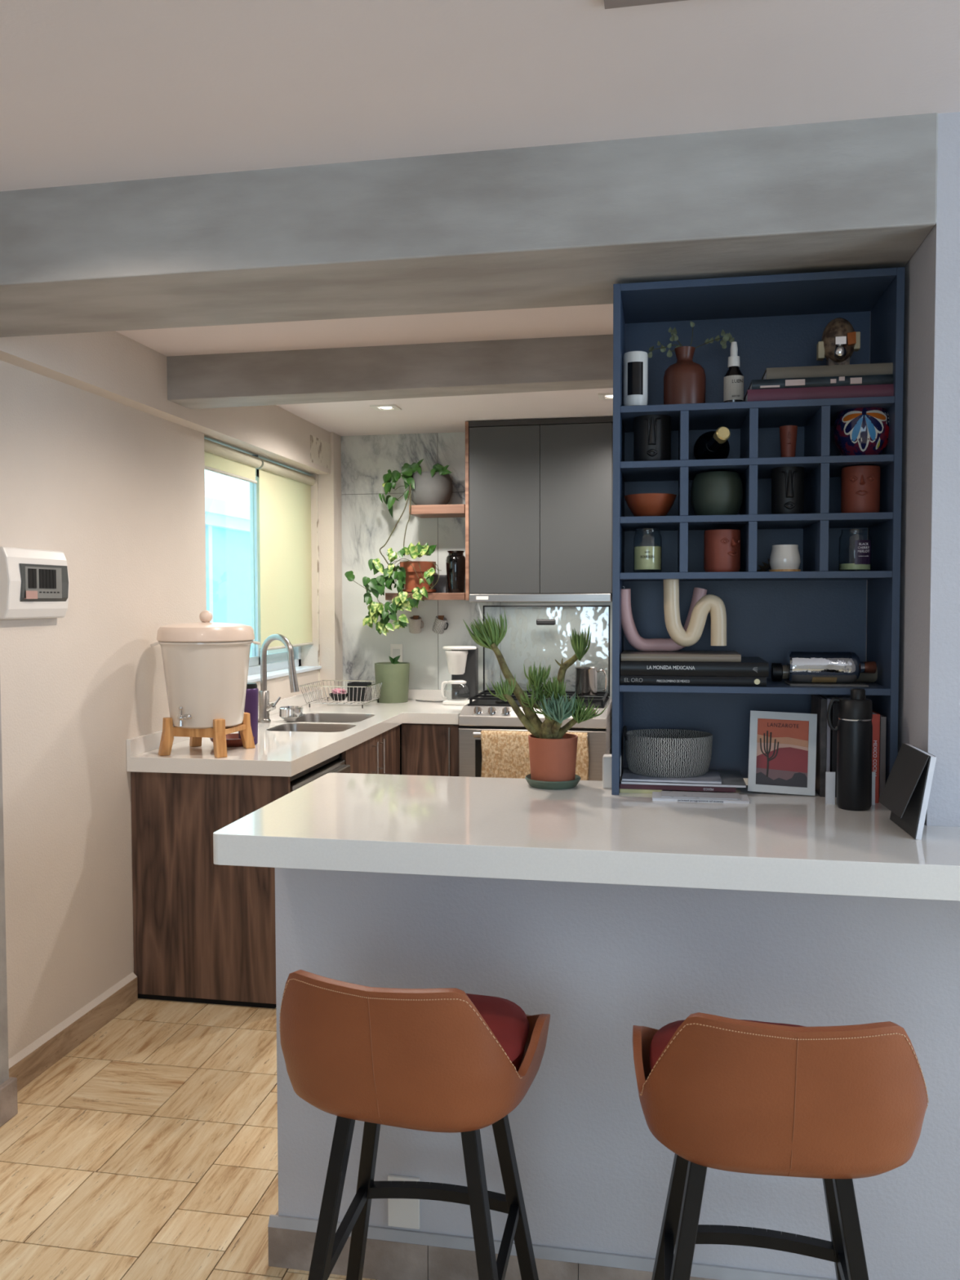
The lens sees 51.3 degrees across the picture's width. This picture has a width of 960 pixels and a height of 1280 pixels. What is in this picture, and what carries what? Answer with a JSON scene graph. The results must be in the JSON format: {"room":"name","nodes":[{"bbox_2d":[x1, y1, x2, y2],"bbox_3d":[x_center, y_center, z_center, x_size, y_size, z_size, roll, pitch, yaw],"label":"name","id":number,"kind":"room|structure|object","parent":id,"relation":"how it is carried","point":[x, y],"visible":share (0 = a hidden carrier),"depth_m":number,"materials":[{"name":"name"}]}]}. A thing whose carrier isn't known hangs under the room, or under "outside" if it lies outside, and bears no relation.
{"room":"kitchen","nodes":[
{"label":"kitchen","id":0,"kind":"room"},
{"bbox_2d":[0,685,8,1084],"bbox_3d":[-1.899,0.382,0.109,0.129,2.163,5.500,0,2,10],"label":"wall pier","id":1,"kind":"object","parent":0,"point":[4,1065],"depth_m":2.81,"materials":[{"name":"paint"}]},
{"bbox_2d":[0,331,330,1059],"bbox_3d":[-1.746,0.174,1.649,0.374,2.453,8.800,0,2,10],"label":"wall","id":2,"kind":"structure","parent":0,"point":[99,468],"depth_m":3.36,"materials":[{"name":"paint"}]},
{"bbox_2d":[0,1076,17,1127],"bbox_3d":[-1.886,1.409,0.155,0.148,0.106,5.512,0,2,10],"label":"trim","id":3,"kind":"structure","parent":2,"relation":"attached to","point":[8,1089],"depth_m":2.81,"materials":[{"name":"beige wood"}]},
{"bbox_2d":[0,546,69,619],"bbox_3d":[-1.349,-0.171,3.033,0.056,0.212,0.300,0,2,10],"label":"box","id":4,"kind":"object","parent":2,"relation":"attached to","point":[34,584],"visible":1,"depth_m":2.99,"materials":[{"name":"white plastic"}]},
{"bbox_2d":[8,972,137,1091],"bbox_3d":[-1.335,1.291,3.259,0.018,0.088,0.813,0,2,10],"label":"baseboard","id":5,"kind":"structure","parent":2,"relation":"attached to","point":[52,1051],"depth_m":3.26,"materials":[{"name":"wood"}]},
{"bbox_2d":[204,438,262,484],"bbox_3d":[-1.149,-0.398,4.513,0.077,0.964,0.702,0,2,10],"label":"roller blind","id":6,"kind":"object","parent":2,"relation":"attached to","point":[220,459],"visible":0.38,"depth_m":4.51,"materials":[{"name":"fabric"}]},
{"bbox_2d":[247,467,321,682],"bbox_3d":[-1.101,-0.353,4.921,0.161,1.087,1.434,0,2,10],"label":"window","id":7,"kind":"structure","parent":2,"relation":"in","point":[277,663],"depth_m":5.05,"materials":[{"name":"white metal"}]},
{"bbox_2d":[256,457,315,651],"bbox_3d":[-1.010,-0.361,5.276,0.077,1.101,0.827,0,2,10],"label":"roller blind","id":8,"kind":"object","parent":7,"relation":"attached to","point":[284,492],"visible":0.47,"depth_m":5.19,"materials":[{"name":"fabric"}]},
{"bbox_2d":[0,998,376,1279],"bbox_3d":[0.827,1.473,1.232,5.600,0.120,8.800,0,2,10],"label":"floor","id":9,"kind":"structure","parent":0,"point":[148,1150],"depth_m":2.64,"materials":[{"name":"wood"}]},
{"bbox_2d":[130,724,399,1008],"bbox_3d":[-0.818,0.867,4.347,0.636,0.845,1.538,0,2,10],"label":"base cabinet","id":10,"kind":"object","parent":9,"relation":"on","point":[204,931],"visible":0.47,"depth_m":3.60,"materials":[{"name":"brown wood"}]},
{"bbox_2d":[126,688,482,777],"bbox_3d":[-0.630,0.375,4.605,0.908,0.117,2.203,0,2,10],"label":"countertop","id":11,"kind":"structure","parent":10,"relation":"on","point":[275,753],"depth_m":3.95,"materials":[{"name":"white stone"}]},
{"bbox_2d":[158,712,255,758],"bbox_3d":[-1.015,0.348,3.720,0.286,0.135,0.286,0,2,10],"label":"stand","id":12,"kind":"object","parent":11,"relation":"on","point":[219,732],"visible":0.83,"depth_m":3.62,"materials":[{"name":"brown wood"}]},
{"bbox_2d":[150,609,260,728],"bbox_3d":[-1.015,0.102,3.710,0.352,0.426,0.352,2,3,37],"label":"water dispenser","id":13,"kind":"object","parent":12,"relation":"on","point":[206,663],"visible":0.99,"depth_m":3.58,"materials":[{"name":"white ceramic"}]},
{"bbox_2d":[209,733,254,746],"bbox_3d":[-0.962,0.391,3.896,0.176,0.033,0.176,0,2,10],"label":"dish","id":14,"kind":"object","parent":11,"relation":"on","point":[232,740],"visible":0.47,"depth_m":3.83,"materials":[{"name":"red ceramic"}]},
{"bbox_2d":[238,682,258,744],"bbox_3d":[-0.906,0.288,3.901,0.082,0.238,0.082,0,2,10],"label":"tumbler","id":15,"kind":"object","parent":14,"relation":"on","point":[252,691],"visible":0.5,"depth_m":3.88,"materials":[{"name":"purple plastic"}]},
{"bbox_2d":[257,633,298,722],"bbox_3d":[-0.919,0.176,4.567,0.241,0.409,0.072,1,3,33],"label":"faucet","id":16,"kind":"object","parent":11,"relation":"on","point":[264,708],"visible":0.98,"depth_m":4.59,"materials":[{"name":"metal"}]},
{"bbox_2d":[266,712,375,773],"bbox_3d":[-0.730,0.478,4.628,0.416,0.199,0.705,0,2,10],"label":"double sink","id":17,"kind":"object","parent":11,"relation":"in","point":[316,717],"visible":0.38,"depth_m":4.57,"materials":[{"name":"metal"}]},
{"bbox_2d":[298,680,382,708],"bbox_3d":[-0.731,0.289,5.355,0.366,0.118,0.366,0,2,10],"label":"dish rack","id":18,"kind":"object","parent":11,"relation":"on","point":[349,681],"visible":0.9,"depth_m":5.26,"materials":[{"name":"silver metal"}]},
{"bbox_2d":[346,681,371,701],"bbox_3d":[-0.641,0.275,5.317,0.110,0.095,0.080,0,2,10],"label":"basket","id":19,"kind":"object","parent":18,"relation":"in","point":[350,690],"visible":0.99,"depth_m":5.28,"materials":[{"name":"black plastic"}]},
{"bbox_2d":[374,655,409,702],"bbox_3d":[-0.485,0.212,5.520,0.194,0.258,0.194,0,2,10],"label":"canister","id":20,"kind":"object","parent":11,"relation":"on","point":[394,674],"visible":0.98,"depth_m":5.44,"materials":[{"name":"ceramic"}]},
{"bbox_2d":[415,645,478,705],"bbox_3d":[-0.197,0.188,5.431,0.367,0.311,0.214,0,2,10],"label":"coffee maker","id":21,"kind":"object","parent":11,"relation":"on","point":[462,660],"visible":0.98,"depth_m":5.40,"materials":[{"name":"white plastic"}]},
{"bbox_2d":[289,753,350,791],"bbox_3d":[-0.620,0.837,3.866,0.078,0.743,0.590,0,2,10],"label":"dishwasher","id":22,"kind":"object","parent":10,"relation":"in","point":[337,766],"visible":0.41,"depth_m":3.87,"materials":[{"name":"metal"}]},
{"bbox_2d":[279,969,550,1279],"bbox_3d":[-0.107,0.967,1.798,0.472,0.852,0.442,1,2,17],"label":"bar stool","id":23,"kind":"object","parent":9,"relation":"on","point":[426,1060],"visible":0.97,"depth_m":1.63,"materials":[{"name":"brown leather"}]},
{"bbox_2d":[466,993,528,1071],"bbox_3d":[-0.088,0.733,1.809,0.349,0.105,0.314,0,2,10],"label":"seat cushion","id":24,"kind":"object","parent":23,"relation":"on","point":[509,1024],"visible":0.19,"depth_m":1.80,"materials":[{"name":"red fabric"}]},
{"bbox_2d":[400,723,459,776],"bbox_3d":[-0.203,0.829,5.299,0.305,0.842,0.643,0,2,10],"label":"base cabinet","id":25,"kind":"object","parent":9,"relation":"on","point":[426,749],"visible":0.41,"depth_m":5.00,"materials":[{"name":"brown wood"}]},
{"bbox_2d":[458,605,612,781],"bbox_3d":[0.302,0.515,5.135,0.723,1.380,0.698,0,2,10],"label":"gas stove","id":26,"kind":"object","parent":9,"relation":"on","point":[488,712],"visible":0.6,"depth_m":4.90,"materials":[{"name":"metal"}]},
{"bbox_2d":[458,725,606,781],"bbox_3d":[0.248,0.746,4.849,0.723,0.642,0.098,0,2,10],"label":"oven","id":27,"kind":"object","parent":26,"relation":"in","point":[469,736],"depth_m":4.88,"materials":[{"name":"metal"}]},
{"bbox_2d":[480,730,588,780],"bbox_3d":[0.262,0.674,4.805,0.519,0.469,0.048,0,2,10],"label":"kitchen towel","id":28,"kind":"object","parent":26,"relation":"hanging from","point":[504,753],"visible":0.42,"depth_m":4.80,"materials":[{"name":"beige fabric"}]},
{"bbox_2d":[458,698,612,728],"bbox_3d":[0.306,0.369,5.156,0.723,0.085,0.625,0,2,10],"label":"cooktop","id":29,"kind":"object","parent":26,"relation":"in","point":[478,713],"depth_m":4.90,"materials":[{"name":"metal"}]},
{"bbox_2d":[574,666,607,695],"bbox_3d":[0.568,0.213,5.202,0.153,0.140,0.123,-1,2,-15],"label":"pitcher","id":30,"kind":"object","parent":26,"relation":"on","point":[586,677],"visible":0.98,"depth_m":5.15,"materials":[{"name":"metal"}]},
{"bbox_2d":[632,1012,928,1279],"bbox_3d":[0.477,0.972,1.662,0.462,0.852,0.432,0,2,7],"label":"bar stool","id":31,"kind":"object","parent":9,"relation":"on","point":[837,1105],"visible":0.99,"depth_m":1.48,"materials":[{"name":"brown leather"}]},
{"bbox_2d":[648,1019,805,1071],"bbox_3d":[0.459,0.737,1.674,0.344,0.105,0.310,0,2,7],"label":"seat cushion","id":32,"kind":"object","parent":31,"relation":"on","point":[663,1036],"visible":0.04,"depth_m":1.74,"materials":[{"name":"red fabric"}]},
{"bbox_2d":[212,526,251,657],"bbox_3d":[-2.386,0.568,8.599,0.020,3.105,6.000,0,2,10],"label":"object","id":33,"kind":"structure","parent":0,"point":[231,548],"depth_m":9.14,"materials":[{"name":"blue glass"}]},
{"bbox_2d":[318,431,342,699],"bbox_3d":[-0.894,0.037,5.702,0.191,2.395,0.157,0,2,10],"label":"wall column","id":34,"kind":"structure","parent":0,"point":[330,531],"depth_m":5.61,"materials":[{"name":"paint"}]},
{"bbox_2d":[166,334,613,408],"bbox_3d":[-0.021,-1.002,3.619,2.361,0.214,0.188,0,2,10],"label":"beam","id":35,"kind":"structure","parent":0,"point":[251,379],"depth_m":3.59,"materials":[{"name":"concrete"}]},
{"bbox_2d":[0,112,937,337],"bbox_3d":[-0.286,-0.910,2.289,2.404,0.225,0.403,0,2,10],"label":"beam","id":36,"kind":"structure","parent":0,"point":[557,225],"depth_m":2.08,"materials":[{"name":"concrete"}]},
{"bbox_2d":[0,0,959,435],"bbox_3d":[0.822,-1.069,1.129,5.600,0.222,8.800,0,2,10],"label":"ceiling","id":37,"kind":"structure","parent":0,"point":[92,91],"depth_m":1.77,"materials":[{"name":"paint"}]},
{"bbox_2d":[604,0,686,8],"bbox_3d":[0.311,-0.962,1.353,0.300,0.008,0.300,0,2,10],"label":"ceiling vent","id":38,"kind":"object","parent":37,"relation":"in","point":[608,4],"visible":1,"depth_m":1.51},
{"bbox_2d":[341,431,747,785],"bbox_3d":[0.315,0.010,5.615,3.000,2.450,0.150,0,2,10],"label":"wall","id":39,"kind":"structure","parent":0,"point":[367,523],"depth_m":5.64,"materials":[{"name":"stone"}]},
{"bbox_2d":[385,592,465,599],"bbox_3d":[-0.274,-0.239,5.501,0.438,0.038,0.264,0,2,10],"label":"floating shelf","id":40,"kind":"object","parent":39,"relation":"attached to","point":[388,596],"visible":0.64,"depth_m":5.36,"materials":[{"name":"brown wood"}]},
{"bbox_2d":[344,541,440,635],"bbox_3d":[-0.441,-0.274,5.380,0.489,0.504,0.330,-1,3,-27],"label":"pothos","id":41,"kind":"object","parent":40,"relation":"on","point":[417,577],"visible":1,"depth_m":5.36,"materials":[{"name":"green plant"}]},
{"bbox_2d":[400,561,435,589],"bbox_3d":[-0.342,-0.344,5.502,0.199,0.171,0.200,0,2,10],"label":"pot","id":42,"kind":"object","parent":40,"relation":"on","point":[412,581],"depth_m":5.42,"materials":[{"name":"orange ceramic"}]},
{"bbox_2d":[445,550,465,592],"bbox_3d":[-0.131,-0.372,5.462,0.111,0.229,0.111,2,3,40],"label":"ceramic vase","id":43,"kind":"object","parent":40,"relation":"on","point":[455,559],"visible":0.9,"depth_m":5.42,"materials":[{"name":"black ceramic"}]},
{"bbox_2d":[408,504,465,518],"bbox_3d":[-0.208,-0.705,5.470,0.304,0.048,0.264,0,2,10],"label":"floating shelf","id":44,"kind":"object","parent":39,"relation":"attached to","point":[428,510],"visible":0.76,"depth_m":5.35,"materials":[{"name":"brown wood"}]},
{"bbox_2d":[378,458,452,564],"bbox_3d":[-0.350,-0.689,5.467,0.402,0.583,0.248,0,2,-2],"label":"pothos","id":45,"kind":"object","parent":44,"relation":"on","point":[434,486],"visible":0.99,"depth_m":5.38,"materials":[{"name":"green plant"}]},
{"bbox_2d":[408,471,452,505],"bbox_3d":[-0.270,-0.818,5.469,0.241,0.178,0.241,0,2,10],"label":"pot","id":46,"kind":"object","parent":44,"relation":"on","point":[426,487],"depth_m":5.37,"materials":[{"name":"white ceramic"}]},
{"bbox_2d":[465,416,613,599],"bbox_3d":[0.504,-0.678,5.297,1.119,0.932,0.347,0,2,10],"label":"upper cabinet","id":47,"kind":"object","parent":39,"relation":"attached to","point":[539,491],"visible":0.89,"depth_m":5.16,"materials":[{"name":"grey wood"}]},
{"bbox_2d":[469,593,612,601],"bbox_3d":[0.332,-0.224,5.317,0.737,0.042,0.292,0,2,10],"label":"range hood","id":48,"kind":"object","parent":47,"relation":"attached to","point":[540,597],"visible":0.82,"depth_m":5.17,"materials":[{"name":"metal"}]},
{"bbox_2d":[275,867,925,1279],"bbox_3d":[0.223,0.893,2.146,1.332,0.967,0.150,0,2,10],"label":"wall","id":49,"kind":"structure","parent":0,"point":[604,961],"depth_m":2.06,"materials":[{"name":"white paint"}]},
{"bbox_2d":[387,1174,420,1229],"bbox_3d":[-0.164,1.208,2.148,0.070,0.110,0.009,0,2,10],"label":"wall outlet","id":50,"kind":"object","parent":49,"relation":"attached to","point":[402,1212],"visible":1,"depth_m":2.14,"materials":[{"name":"white plastic"}]},
{"bbox_2d":[267,1214,836,1279],"bbox_3d":[0.323,1.284,2.058,1.600,0.018,0.016,0,2,10],"label":"trim","id":51,"kind":"structure","parent":49,"relation":"attached to","point":[580,1256],"depth_m":2.08,"materials":[{"name":"grey"}]},
{"bbox_2d":[213,773,959,901],"bbox_3d":[0.466,0.384,2.041,1.852,0.058,0.674,0,2,10],"label":"countertop","id":52,"kind":"structure","parent":49,"relation":"on","point":[455,826],"depth_m":1.85,"materials":[{"name":"white stone"}]},
{"bbox_2d":[462,611,607,789],"bbox_3d":[0.131,0.137,2.334,0.340,0.414,0.170,0,2,13],"label":"potted succulent","id":53,"kind":"object","parent":52,"relation":"on","point":[553,751],"visible":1,"depth_m":2.31,"materials":[{"name":"green plant"}]},
{"bbox_2d":[528,733,577,781],"bbox_3d":[0.172,0.280,2.351,0.117,0.110,0.117,0,2,10],"label":"pot","id":54,"kind":"object","parent":53,"relation":"attached to","point":[553,756],"depth_m":2.31,"materials":[{"name":"ceramic"}]},
{"bbox_2d":[619,788,662,793],"bbox_3d":[0.379,0.339,2.341,0.095,0.008,0.170,0,2,10],"label":"notebook","id":55,"kind":"object","parent":52,"relation":"on","point":[621,790],"visible":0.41,"depth_m":2.26,"materials":[{"name":"white paper"}]},
{"bbox_2d":[619,773,736,792],"bbox_3d":[0.459,0.329,2.330,0.256,0.010,0.181,0,2,10],"label":"notebook","id":56,"kind":"object","parent":55,"relation":"on","point":[621,785],"visible":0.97,"depth_m":2.24,"materials":[{"name":"white paper"}]},
{"bbox_2d":[620,767,746,787],"bbox_3d":[0.471,0.320,2.332,0.276,0.006,0.192,0,2,10],"label":"magazine","id":57,"kind":"object","parent":56,"relation":"on","point":[731,779],"visible":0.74,"depth_m":2.25,"materials":[{"name":"white paper"}]},
{"bbox_2d":[622,769,721,783],"bbox_3d":[0.442,0.315,2.310,0.221,0.005,0.126,0,2,10],"label":"magazine","id":58,"kind":"object","parent":57,"relation":"on","point":[709,777],"visible":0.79,"depth_m":2.27,"materials":[{"name":"white paper"}]},
{"bbox_2d":[622,725,712,777],"bbox_3d":[0.440,0.256,2.346,0.207,0.109,0.170,0,2,10],"label":"bowl","id":59,"kind":"object","parent":58,"relation":"on","point":[655,753],"visible":1,"depth_m":2.28,"materials":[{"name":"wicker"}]},
{"bbox_2d":[652,791,750,804],"bbox_3d":[0.482,0.346,2.190,0.206,0.006,0.073,0,2,10],"label":"leaflet","id":60,"kind":"object","parent":52,"relation":"on","point":[656,796],"visible":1,"depth_m":2.16,"materials":[{"name":"white paper"}]},
{"bbox_2d":[661,791,741,799],"bbox_3d":[0.484,0.341,2.194,0.169,0.002,0.064,0,2,10],"label":"leaflet","id":61,"kind":"object","parent":60,"relation":"on","point":[664,793],"visible":1,"depth_m":2.19,"materials":[{"name":"white paper"}]},
{"bbox_2d":[611,266,905,795],"bbox_3d":[0.616,-0.221,2.296,0.604,1.129,0.275,0,2,10],"label":"shelf unit","id":62,"kind":"object","parent":52,"relation":"on","point":[775,320],"visible":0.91,"depth_m":2.35,"materials":[{"name":"blue wood"}]},
{"bbox_2d":[623,351,648,405],"bbox_3d":[0.355,-0.586,2.281,0.055,0.134,0.056,0,2,10],"label":"canister","id":63,"kind":"object","parent":62,"relation":"on","point":[635,362],"visible":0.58,"depth_m":2.26,"materials":[{"name":"white plastic"}]},
{"bbox_2d":[633,528,662,572],"bbox_3d":[0.381,-0.202,2.272,0.063,0.100,0.065,0,2,10],"label":"jar candle","id":64,"kind":"object","parent":62,"relation":"on","point":[646,557],"visible":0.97,"depth_m":2.25,"materials":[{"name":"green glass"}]},
{"bbox_2d":[624,493,676,516],"bbox_3d":[0.386,-0.301,2.267,0.118,0.051,0.118,0,2,10],"label":"wooden bowl","id":65,"kind":"object","parent":62,"relation":"on","point":[646,504],"visible":0.83,"depth_m":2.23,"materials":[{"name":"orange wood"}]},
{"bbox_2d":[633,414,671,461],"bbox_3d":[0.392,-0.455,2.270,0.083,0.116,0.083,-2,3,-35],"label":"planter","id":66,"kind":"object","parent":62,"relation":"on","point":[651,433],"visible":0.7,"depth_m":2.23,"materials":[{"name":"black ceramic"}]},
{"bbox_2d":[648,321,734,404],"bbox_3d":[0.482,-0.623,2.288,0.194,0.207,0.095,0,2,10],"label":"bottle vase","id":67,"kind":"object","parent":62,"relation":"on","point":[684,380],"visible":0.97,"depth_m":2.26,"materials":[{"name":"brown ceramic"}]},
{"bbox_2d":[619,675,766,686],"bbox_3d":[0.488,0.086,2.313,0.317,0.022,0.224,0,2,10],"label":"book","id":68,"kind":"object","parent":62,"relation":"on","point":[654,680],"visible":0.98,"depth_m":2.21,"materials":[{"name":"black paper"}]},
{"bbox_2d":[620,657,768,676],"bbox_3d":[0.491,0.060,2.311,0.320,0.031,0.225,0,2,10],"label":"book","id":69,"kind":"object","parent":68,"relation":"on","point":[748,666],"visible":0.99,"depth_m":2.20,"materials":[{"name":"black paper"}]},
{"bbox_2d":[621,649,741,662],"bbox_3d":[0.459,0.036,2.294,0.261,0.016,0.169,0,2,10],"label":"book","id":70,"kind":"object","parent":69,"relation":"on","point":[627,655],"visible":1,"depth_m":2.22,"materials":[{"name":"white paper"}]},
{"bbox_2d":[621,586,706,651],"bbox_3d":[0.423,-0.049,2.323,0.208,0.153,0.037,0,2,2],"label":"candle","id":71,"kind":"object","parent":70,"relation":"on","point":[635,640],"visible":0.7,"depth_m":2.31,"materials":[{"name":"pink wax"}]},
{"bbox_2d":[662,579,726,646],"bbox_3d":[0.482,-0.066,2.244,0.140,0.163,0.035,0,2,10],"label":"candle","id":72,"kind":"object","parent":70,"relation":"on","point":[712,603],"visible":0.98,"depth_m":2.23,"materials":[{"name":"beige wax"}]},
{"bbox_2d":[692,426,730,459],"bbox_3d":[0.532,-0.439,2.291,0.081,0.081,0.239,0,2,10],"label":"wine bottle","id":73,"kind":"object","parent":62,"relation":"on","point":[711,444],"visible":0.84,"depth_m":2.25,"materials":[{"name":"black glass"}]},
{"bbox_2d":[690,471,743,515],"bbox_3d":[0.536,-0.326,2.259,0.116,0.100,0.116,0,2,10],"label":"round planter","id":74,"kind":"object","parent":62,"relation":"on","point":[713,492],"visible":0.8,"depth_m":2.21,"materials":[{"name":"green ceramic"}]},
{"bbox_2d":[703,528,740,572],"bbox_3d":[0.543,-0.198,2.240,0.080,0.094,0.085,0,2,10],"label":"planter","id":75,"kind":"object","parent":62,"relation":"on","point":[722,548],"visible":0.95,"depth_m":2.21,"materials":[{"name":"red ceramic"}]},
{"bbox_2d":[723,342,743,402],"bbox_3d":[0.569,-0.593,2.241,0.044,0.149,0.045,0,2,10],"label":"spray bottle","id":76,"kind":"object","parent":62,"relation":"on","point":[733,391],"visible":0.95,"depth_m":2.23,"materials":[{"name":"white glass"}]},
{"bbox_2d":[768,568,800,571],"bbox_3d":[0.677,-0.153,2.220,0.067,0.006,0.067,0,2,10],"label":"wooden coaster","id":77,"kind":"object","parent":62,"relation":"on","point":[775,570],"visible":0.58,"depth_m":2.19,"materials":[{"name":"brown wood"}]},
{"bbox_2d":[768,544,800,569],"bbox_3d":[0.677,-0.183,2.219,0.067,0.054,0.067,0,2,10],"label":"cup","id":78,"kind":"object","parent":77,"relation":"on","point":[782,556],"visible":0.9,"depth_m":2.19,"materials":[{"name":"ceramic"}]},
{"bbox_2d":[771,466,804,514],"bbox_3d":[0.684,-0.331,2.221,0.071,0.112,0.071,-2,3,-35],"label":"planter","id":79,"kind":"object","parent":62,"relation":"on","point":[787,482],"visible":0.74,"depth_m":2.19,"materials":[{"name":"black ceramic"}]},
{"bbox_2d":[779,425,797,457],"bbox_3d":[0.687,-0.435,2.227,0.039,0.079,0.039,0,2,10],"label":"beaker","id":80,"kind":"object","parent":62,"relation":"on","point":[788,433],"visible":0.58,"depth_m":2.21,"materials":[{"name":"brown ceramic"}]},
{"bbox_2d":[743,383,893,401],"bbox_3d":[0.744,-0.532,2.229,0.300,0.028,0.188,0,2,10],"label":"picture book","id":81,"kind":"object","parent":62,"relation":"on","point":[873,390],"visible":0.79,"depth_m":2.14,"materials":[{"name":"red paper"}]},
{"bbox_2d":[748,373,893,389],"bbox_3d":[0.748,-0.557,2.228,0.290,0.021,0.186,0,2,10],"label":"picture book","id":82,"kind":"object","parent":81,"relation":"on","point":[870,380],"visible":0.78,"depth_m":2.14,"materials":[{"name":"white paper"}]},
{"bbox_2d":[761,362,893,379],"bbox_3d":[0.764,-0.580,2.224,0.261,0.025,0.168,0,2,10],"label":"picture book","id":83,"kind":"object","parent":82,"relation":"on","point":[868,369],"visible":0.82,"depth_m":2.14,"materials":[{"name":"beige paper"}]},
{"bbox_2d":[816,317,860,365],"bbox_3d":[0.788,-0.650,2.194,0.088,0.116,0.080,0,2,10],"label":"stone ornament","id":84,"kind":"object","parent":83,"relation":"on","point":[839,340],"visible":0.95,"depth_m":2.18,"materials":[{"name":"brown stone"}]},
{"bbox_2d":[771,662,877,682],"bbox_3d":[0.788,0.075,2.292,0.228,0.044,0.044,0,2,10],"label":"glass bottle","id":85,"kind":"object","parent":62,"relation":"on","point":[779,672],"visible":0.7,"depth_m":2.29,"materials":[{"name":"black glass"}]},
{"bbox_2d":[784,680,868,687],"bbox_3d":[0.771,0.098,2.231,0.164,0.004,0.105,0,2,10],"label":"serving tray","id":86,"kind":"object","parent":62,"relation":"on","point":[856,684],"visible":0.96,"depth_m":2.19,"materials":[{"name":"grey stone"}]},
{"bbox_2d":[786,650,876,683],"bbox_3d":[0.781,0.060,2.220,0.184,0.071,0.071,0,2,10],"label":"bottle","id":87,"kind":"object","parent":86,"relation":"on","point":[802,666],"visible":1,"depth_m":2.20,"materials":[{"name":"glass"}]},
{"bbox_2d":[838,528,871,569],"bbox_3d":[0.823,-0.195,2.191,0.067,0.092,0.069,0,2,10],"label":"jar candle","id":88,"kind":"object","parent":62,"relation":"on","point":[862,547],"visible":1,"depth_m":2.16,"materials":[{"name":"clear glass"}]},
{"bbox_2d":[832,407,888,455],"bbox_3d":[0.841,-0.449,2.198,0.121,0.109,0.122,0,2,10],"label":"vase","id":89,"kind":"object","parent":62,"relation":"on","point":[861,431],"visible":0.84,"depth_m":2.15,"materials":[{"name":"ceramic"}]},
{"bbox_2d":[840,465,880,512],"bbox_3d":[0.831,-0.325,2.184,0.082,0.103,0.080,-2,3,-35],"label":"planter","id":90,"kind":"object","parent":62,"relation":"on","point":[860,484],"visible":0.91,"depth_m":2.15,"materials":[{"name":"red ceramic"}]},
{"bbox_2d":[747,710,817,795],"bbox_3d":[0.685,0.253,2.269,0.149,0.185,0.088,0,2,13],"label":"framed print","id":91,"kind":"object","parent":52,"relation":"on","point":[782,751],"visible":1,"depth_m":2.25},
{"bbox_2d":[811,694,826,796],"bbox_3d":[0.772,0.235,2.280,0.012,0.218,0.150,0,2,10],"label":"paperback","id":92,"kind":"object","parent":52,"relation":"on","point":[819,703],"visible":0.68,"depth_m":2.21,"materials":[{"name":"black paper"}]},
{"bbox_2d":[828,696,849,797],"bbox_3d":[0.820,0.240,2.271,0.062,0.210,0.150,0,2,10],"label":"paperback","id":93,"kind":"object","parent":52,"relation":"on","point":[833,735],"visible":0.11,"depth_m":2.20,"materials":[{"name":"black paper"}]},
{"bbox_2d":[826,688,872,811],"bbox_3d":[0.779,0.227,2.093,0.069,0.250,0.080,-2,3,-43],"label":"flask","id":94,"kind":"object","parent":52,"relation":"on","point":[854,728],"visible":1,"depth_m":2.06,"materials":[{"name":"black metal"}]},
{"bbox_2d":[871,711,879,803],"bbox_3d":[0.859,0.251,2.213,0.019,0.191,0.151,0,2,10],"label":"paperback","id":95,"kind":"object","parent":52,"relation":"on","point":[876,717],"visible":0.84,"depth_m":2.14,"materials":[{"name":"red paper"}]},
{"bbox_2d":[872,710,886,800],"bbox_3d":[0.883,0.254,2.230,0.012,0.184,0.150,0,2,10],"label":"paperback","id":96,"kind":"object","parent":52,"relation":"on","point":[882,718],"visible":0.32,"depth_m":2.16,"materials":[{"name":"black paper"}]},
{"bbox_2d":[878,742,936,839],"bbox_3d":[0.809,0.284,1.897,0.063,0.154,0.168,0,2,7],"label":"picture frame","id":97,"kind":"object","parent":52,"relation":"on","point":[906,791],"visible":1,"depth_m":1.86,"materials":[{"name":"black wood"}]},
{"bbox_2d":[866,111,959,1279],"bbox_3d":[2.616,0.095,3.462,2.896,2.445,3.662,0,2,10],"label":"wall","id":98,"kind":"structure","parent":0,"point":[929,713],"depth_m":1.94,"materials":[{"name":"white paint"}]},
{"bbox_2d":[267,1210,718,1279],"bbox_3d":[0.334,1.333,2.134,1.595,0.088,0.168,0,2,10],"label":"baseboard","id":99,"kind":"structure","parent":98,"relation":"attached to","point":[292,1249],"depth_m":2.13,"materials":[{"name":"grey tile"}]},
{"label":"outside","id":100,"kind":"structure","parent":0,"visible":0},
{"bbox_2d":[204,469,267,657],"bbox_3d":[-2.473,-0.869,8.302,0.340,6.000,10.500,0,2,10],"label":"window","id":101,"kind":"structure","parent":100,"point":[227,498],"depth_m":9.03,"materials":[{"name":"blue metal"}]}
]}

